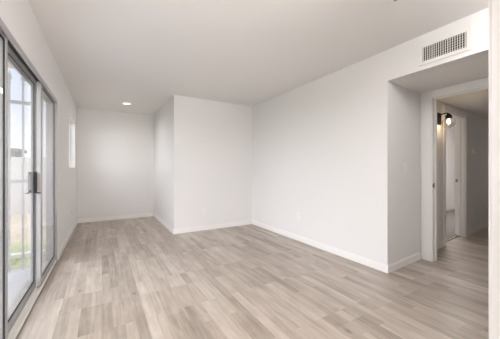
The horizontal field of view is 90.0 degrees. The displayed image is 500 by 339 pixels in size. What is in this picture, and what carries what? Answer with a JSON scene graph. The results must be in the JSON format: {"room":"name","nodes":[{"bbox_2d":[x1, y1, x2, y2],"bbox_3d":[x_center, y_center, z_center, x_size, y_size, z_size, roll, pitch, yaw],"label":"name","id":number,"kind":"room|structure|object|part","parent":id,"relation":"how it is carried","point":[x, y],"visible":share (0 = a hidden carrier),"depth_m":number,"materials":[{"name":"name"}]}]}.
{"room":"empty living room","nodes":[
{"label":"empty living room","id":0,"kind":"room"},
{"bbox_2d":[0,0,76,252],"bbox_3d":[-1.372,-0.090,1.226,0.105,2.440,9.510,0,0,-30],"label":"wall","id":1,"kind":"structure","parent":0,"point":[18,16],"depth_m":3.21,"materials":[{"name":"paint"}]},
{"bbox_2d":[0,18,57,338],"bbox_3d":[-1.729,0.135,1.852,0.120,1.990,2.831,0,0,-30],"label":"door","id":2,"kind":"structure","parent":1,"relation":"in","point":[11,326],"depth_m":2.29,"materials":[{"name":"metal"}]},
{"bbox_3d":[-1.272,0.138,1.111,0.030,1.940,1.040,0,0,-30],"label":"sliding panel","id":3,"kind":"part","parent":2,"relation":"part of","materials":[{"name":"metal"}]},
{"bbox_3d":[-1.798,0.138,1.940,0.032,1.940,1.020,0,0,-30],"label":"sliding panel","id":4,"kind":"part","parent":2,"relation":"part of","materials":[{"name":"glass"}]},
{"bbox_3d":[-2.050,0.121,2.317,0.025,0.202,0.087,0,0,-24],"label":"handle","id":5,"kind":"part","parent":2,"relation":"part of","materials":[{"name":"grey metal"}]},
{"bbox_3d":[-1.993,0.119,2.326,0.019,0.198,0.054,0,0,-31],"label":"handle","id":6,"kind":"part","parent":2,"relation":"part of","materials":[{"name":"metal"}]},
{"bbox_3d":[-2.196,0.138,2.710,0.030,1.940,0.811,0,0,-30],"label":"sliding panel","id":7,"kind":"part","parent":2,"relation":"part of","materials":[{"name":"glass"}]},
{"bbox_2d":[57,220,76,259],"bbox_3d":[-3.019,1.087,4.191,0.013,0.085,2.488,0,0,-30],"label":"baseboard","id":8,"kind":"structure","parent":1,"relation":"attached to","point":[62,247],"depth_m":3.73,"materials":[{"name":"paint"}]},
{"bbox_2d":[69,122,69,167],"bbox_3d":[-3.276,-0.473,4.522,0.118,0.894,0.940,0,0,-31],"label":"window","id":9,"kind":"structure","parent":1,"relation":"in","point":[69,122],"depth_m":4.88,"materials":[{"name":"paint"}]},
{"bbox_2d":[77,107,153,218],"bbox_3d":[-3.016,-0.090,5.708,1.545,2.440,0.120,0,0,-31],"label":"wall","id":10,"kind":"structure","parent":0,"point":[115,150],"depth_m":5.61,"materials":[{"name":"paint"}]},
{"bbox_2d":[77,213,153,222],"bbox_3d":[-2.981,1.087,5.651,1.516,0.085,0.013,0,0,-31],"label":"baseboard","id":11,"kind":"structure","parent":10,"relation":"attached to","point":[84,220],"depth_m":5.61,"materials":[{"name":"paint"}]},
{"bbox_2d":[154,95,173,228],"bbox_3d":[-1.805,-0.090,5.296,0.120,2.440,2.063,0,0,-31],"label":"wall","id":12,"kind":"structure","parent":0,"point":[164,118],"depth_m":5.04,"materials":[{"name":"paint"}]},
{"bbox_2d":[154,213,173,233],"bbox_3d":[-1.825,1.087,5.199,0.013,0.085,1.943,0,0,-31],"label":"baseboard","id":13,"kind":"structure","parent":12,"relation":"attached to","point":[157,217],"depth_m":4.98,"materials":[{"name":"paint"}]},
{"bbox_2d":[174,95,251,228],"bbox_3d":[-0.673,-0.090,4.837,1.600,2.440,0.120,0,0,-31],"label":"wall","id":14,"kind":"structure","parent":0,"point":[213,139],"depth_m":4.72,"materials":[{"name":"paint"}]},
{"bbox_2d":[174,220,251,233],"bbox_3d":[-0.645,1.087,4.776,1.587,0.085,0.013,0,0,-31],"label":"baseboard","id":15,"kind":"structure","parent":14,"relation":"attached to","point":[247,222],"depth_m":4.72,"materials":[{"name":"paint"}]},
{"bbox_2d":[8,209,488,338],"bbox_3d":[2.791,1.177,3.628,9.900,0.106,9.600,0,0,-31],"label":"floor","id":16,"kind":"structure","parent":0,"point":[132,278],"depth_m":2.33,"materials":[{"name":"laminate"}]},
{"bbox_2d":[28,0,488,114],"bbox_3d":[0.023,-1.360,1.994,3.570,0.100,9.608,0,0,-31],"label":"ceiling","id":17,"kind":"structure","parent":0,"point":[142,54],"depth_m":2.52,"materials":[{"name":"paint"}]},
{"bbox_2d":[252,7,488,264],"bbox_3d":[1.964,-0.090,2.072,0.120,2.440,7.565,0,0,-31],"label":"wall","id":18,"kind":"structure","parent":0,"point":[322,148],"depth_m":3.28,"materials":[{"name":"paint"}]},
{"bbox_2d":[252,220,388,272],"bbox_3d":[0.772,1.087,3.954,0.013,0.085,2.872,0,0,-31],"label":"baseboard","id":19,"kind":"structure","parent":18,"relation":"attached to","point":[382,267],"depth_m":3.38,"materials":[{"name":"paint"}]},
{"bbox_2d":[419,25,471,65],"bbox_3d":[1.762,-1.114,2.281,0.014,0.204,0.411,0,0,-31],"label":"air vent","id":20,"kind":"object","parent":18,"relation":"in","point":[459,41],"visible":1,"depth_m":2.26,"materials":[{"name":"white metal"}]},
{"bbox_2d":[393,83,419,262],"bbox_3d":[1.917,0.080,3.049,0.795,2.100,0.105,0,0,-31],"label":"wall","id":21,"kind":"structure","parent":0,"point":[406,102],"depth_m":2.96,"materials":[{"name":"paint"}]},
{"bbox_2d":[389,252,420,272],"bbox_3d":[1.834,1.087,2.948,0.791,0.085,0.013,0,0,-34],"label":"baseboard","id":22,"kind":"structure","parent":21,"relation":"attached to","point":[401,263],"depth_m":2.92,"materials":[{"name":"paint"}]},
{"bbox_2d":[420,93,420,251],"bbox_3d":[2.505,0.080,2.727,0.110,2.100,1.140,0,0,-31],"label":"wall","id":23,"kind":"structure","parent":0,"point":[420,93],"depth_m":3.18,"materials":[{"name":"paint"}]},
{"bbox_2d":[421,77,488,261],"bbox_3d":[2.470,0.081,2.766,0.131,2.098,0.993,0,0,-31],"label":"door frame","id":24,"kind":"structure","parent":23,"relation":"in","point":[429,99],"depth_m":3.08,"materials":[{"name":"paint"}]},
{"bbox_2d":[394,54,488,119],"bbox_3d":[4.323,-1.020,3.990,5.895,0.100,1.563,0,0,-31],"label":"ceiling","id":25,"kind":"structure","parent":0,"point":[477,68],"depth_m":2.79,"materials":[{"name":"paint"}]},
{"bbox_2d":[446,122,454,207],"bbox_3d":[3.877,-0.090,6.014,5.600,2.440,0.100,0,0,-31],"label":"wall","id":26,"kind":"structure","parent":0,"point":[450,133],"depth_m":6.97,"materials":[{"name":"paint"}]},
{"bbox_2d":[437,100,488,242],"bbox_3d":[4.533,-0.130,4.907,5.619,2.520,0.130,0,0,-34],"label":"wall","id":27,"kind":"structure","parent":0,"point":[477,126],"depth_m":4.45,"materials":[{"name":"paint"}]},
{"bbox_2d":[437,241,443,249],"bbox_3d":[2.552,1.087,3.473,0.691,0.085,0.013,0,0,-34],"label":"baseboard","id":28,"kind":"structure","parent":27,"relation":"attached to","point":[439,244],"depth_m":3.59,"materials":[{"name":"paint"}]},
{"bbox_2d":[437,113,451,128],"bbox_3d":[2.736,-0.686,3.485,0.156,0.237,0.210,0,0,-31],"label":"wall lamp","id":29,"kind":"object","parent":27,"relation":"attached to","point":[448,116],"visible":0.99,"depth_m":3.49,"materials":[{"name":"black metal"}]},
{"bbox_2d":[443,105,466,246],"bbox_3d":[3.214,0.092,4.000,0.988,2.075,0.151,0,0,-34],"label":"door frame","id":30,"kind":"structure","parent":27,"relation":"in","point":[460,117],"depth_m":4.19,"materials":[{"name":"paint"}]},
{"bbox_2d":[467,222,488,235],"bbox_3d":[5.023,1.087,5.154,3.292,0.085,0.013,0,0,-34],"label":"baseboard","id":31,"kind":"structure","parent":27,"relation":"attached to","point":[483,226],"depth_m":4.54,"materials":[{"name":"paint"}]},
{"bbox_2d":[489,0,499,338],"bbox_3d":[1.884,-0.090,-0.395,0.600,2.440,3.400,0,0,-31],"label":"wall","id":32,"kind":"structure","parent":0,"point":[494,5],"depth_m":1.05,"materials":[{"name":"paint"}]},
{"label":"outside","id":33,"kind":"structure","parent":0,"visible":0},
{"bbox_2d":[10,213,45,269],"bbox_3d":[-18.794,1.383,12.116,60.000,0.295,80.000,0,0,-31],"label":"ground","id":34,"kind":"structure","parent":33,"point":[15,220],"depth_m":4.54,"materials":[{"name":"green plant"}]},
{"bbox_2d":[10,148,26,156],"bbox_3d":[-29.196,-0.595,29.491,3.600,3.650,4.100,0,0,-31],"label":"shed","id":35,"kind":"object","parent":34,"relation":"on","point":[14,152],"visible":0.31,"depth_m":28.75,"materials":[{"name":"white"}]},
{"bbox_2d":[10,157,45,214],"bbox_3d":[-9.445,0.545,5.158,17.000,1.770,0.240,0,0,-31],"label":"wall","id":36,"kind":"structure","parent":34,"relation":"on","point":[15,162],"depth_m":6.89,"materials":[{"name":"paint"}]},
{"bbox_2d":[10,249,45,259],"bbox_3d":[-4.604,1.305,2.713,3.840,0.250,0.120,0,0,-31],"label":"curb","id":37,"kind":"object","parent":34,"relation":"on","point":[26,254],"depth_m":3.51,"materials":[{"name":"white concrete"}]},
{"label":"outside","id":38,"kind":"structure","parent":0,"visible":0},
{"bbox_2d":[8,267,30,308],"bbox_3d":[-1.912,1.380,-0.598,2.500,0.300,7.320,0,0,-31],"label":"patio slab","id":39,"kind":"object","parent":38,"point":[17,278],"depth_m":2.75,"materials":[{"name":"concrete"}]},
{"bbox_2d":[8,70,42,271],"bbox_3d":[-3.672,0.015,2.533,2.460,2.430,0.052,0,0,-31],"label":"iron fence","id":40,"kind":"object","parent":39,"relation":"on","point":[22,79],"visible":0.48,"depth_m":3.05,"materials":[{"name":"grey metal"}]},
{"bbox_3d":[-3.672,0.145,2.533,2.460,0.040,0.032,0,0,-31],"label":"rail","id":41,"kind":"part","parent":40,"relation":"part of","materials":[{"name":"grey metal"}]},
{"bbox_3d":[-3.672,-0.815,2.533,2.460,0.040,0.032,0,0,-31],"label":"rail","id":42,"kind":"part","parent":40,"relation":"part of","materials":[{"name":"grey metal"}]},
{"bbox_3d":[-2.633,0.080,3.148,0.044,2.300,0.044,0,0,-31],"label":"post","id":43,"kind":"part","parent":40,"relation":"part of","materials":[{"name":"grey metal"}]}
]}

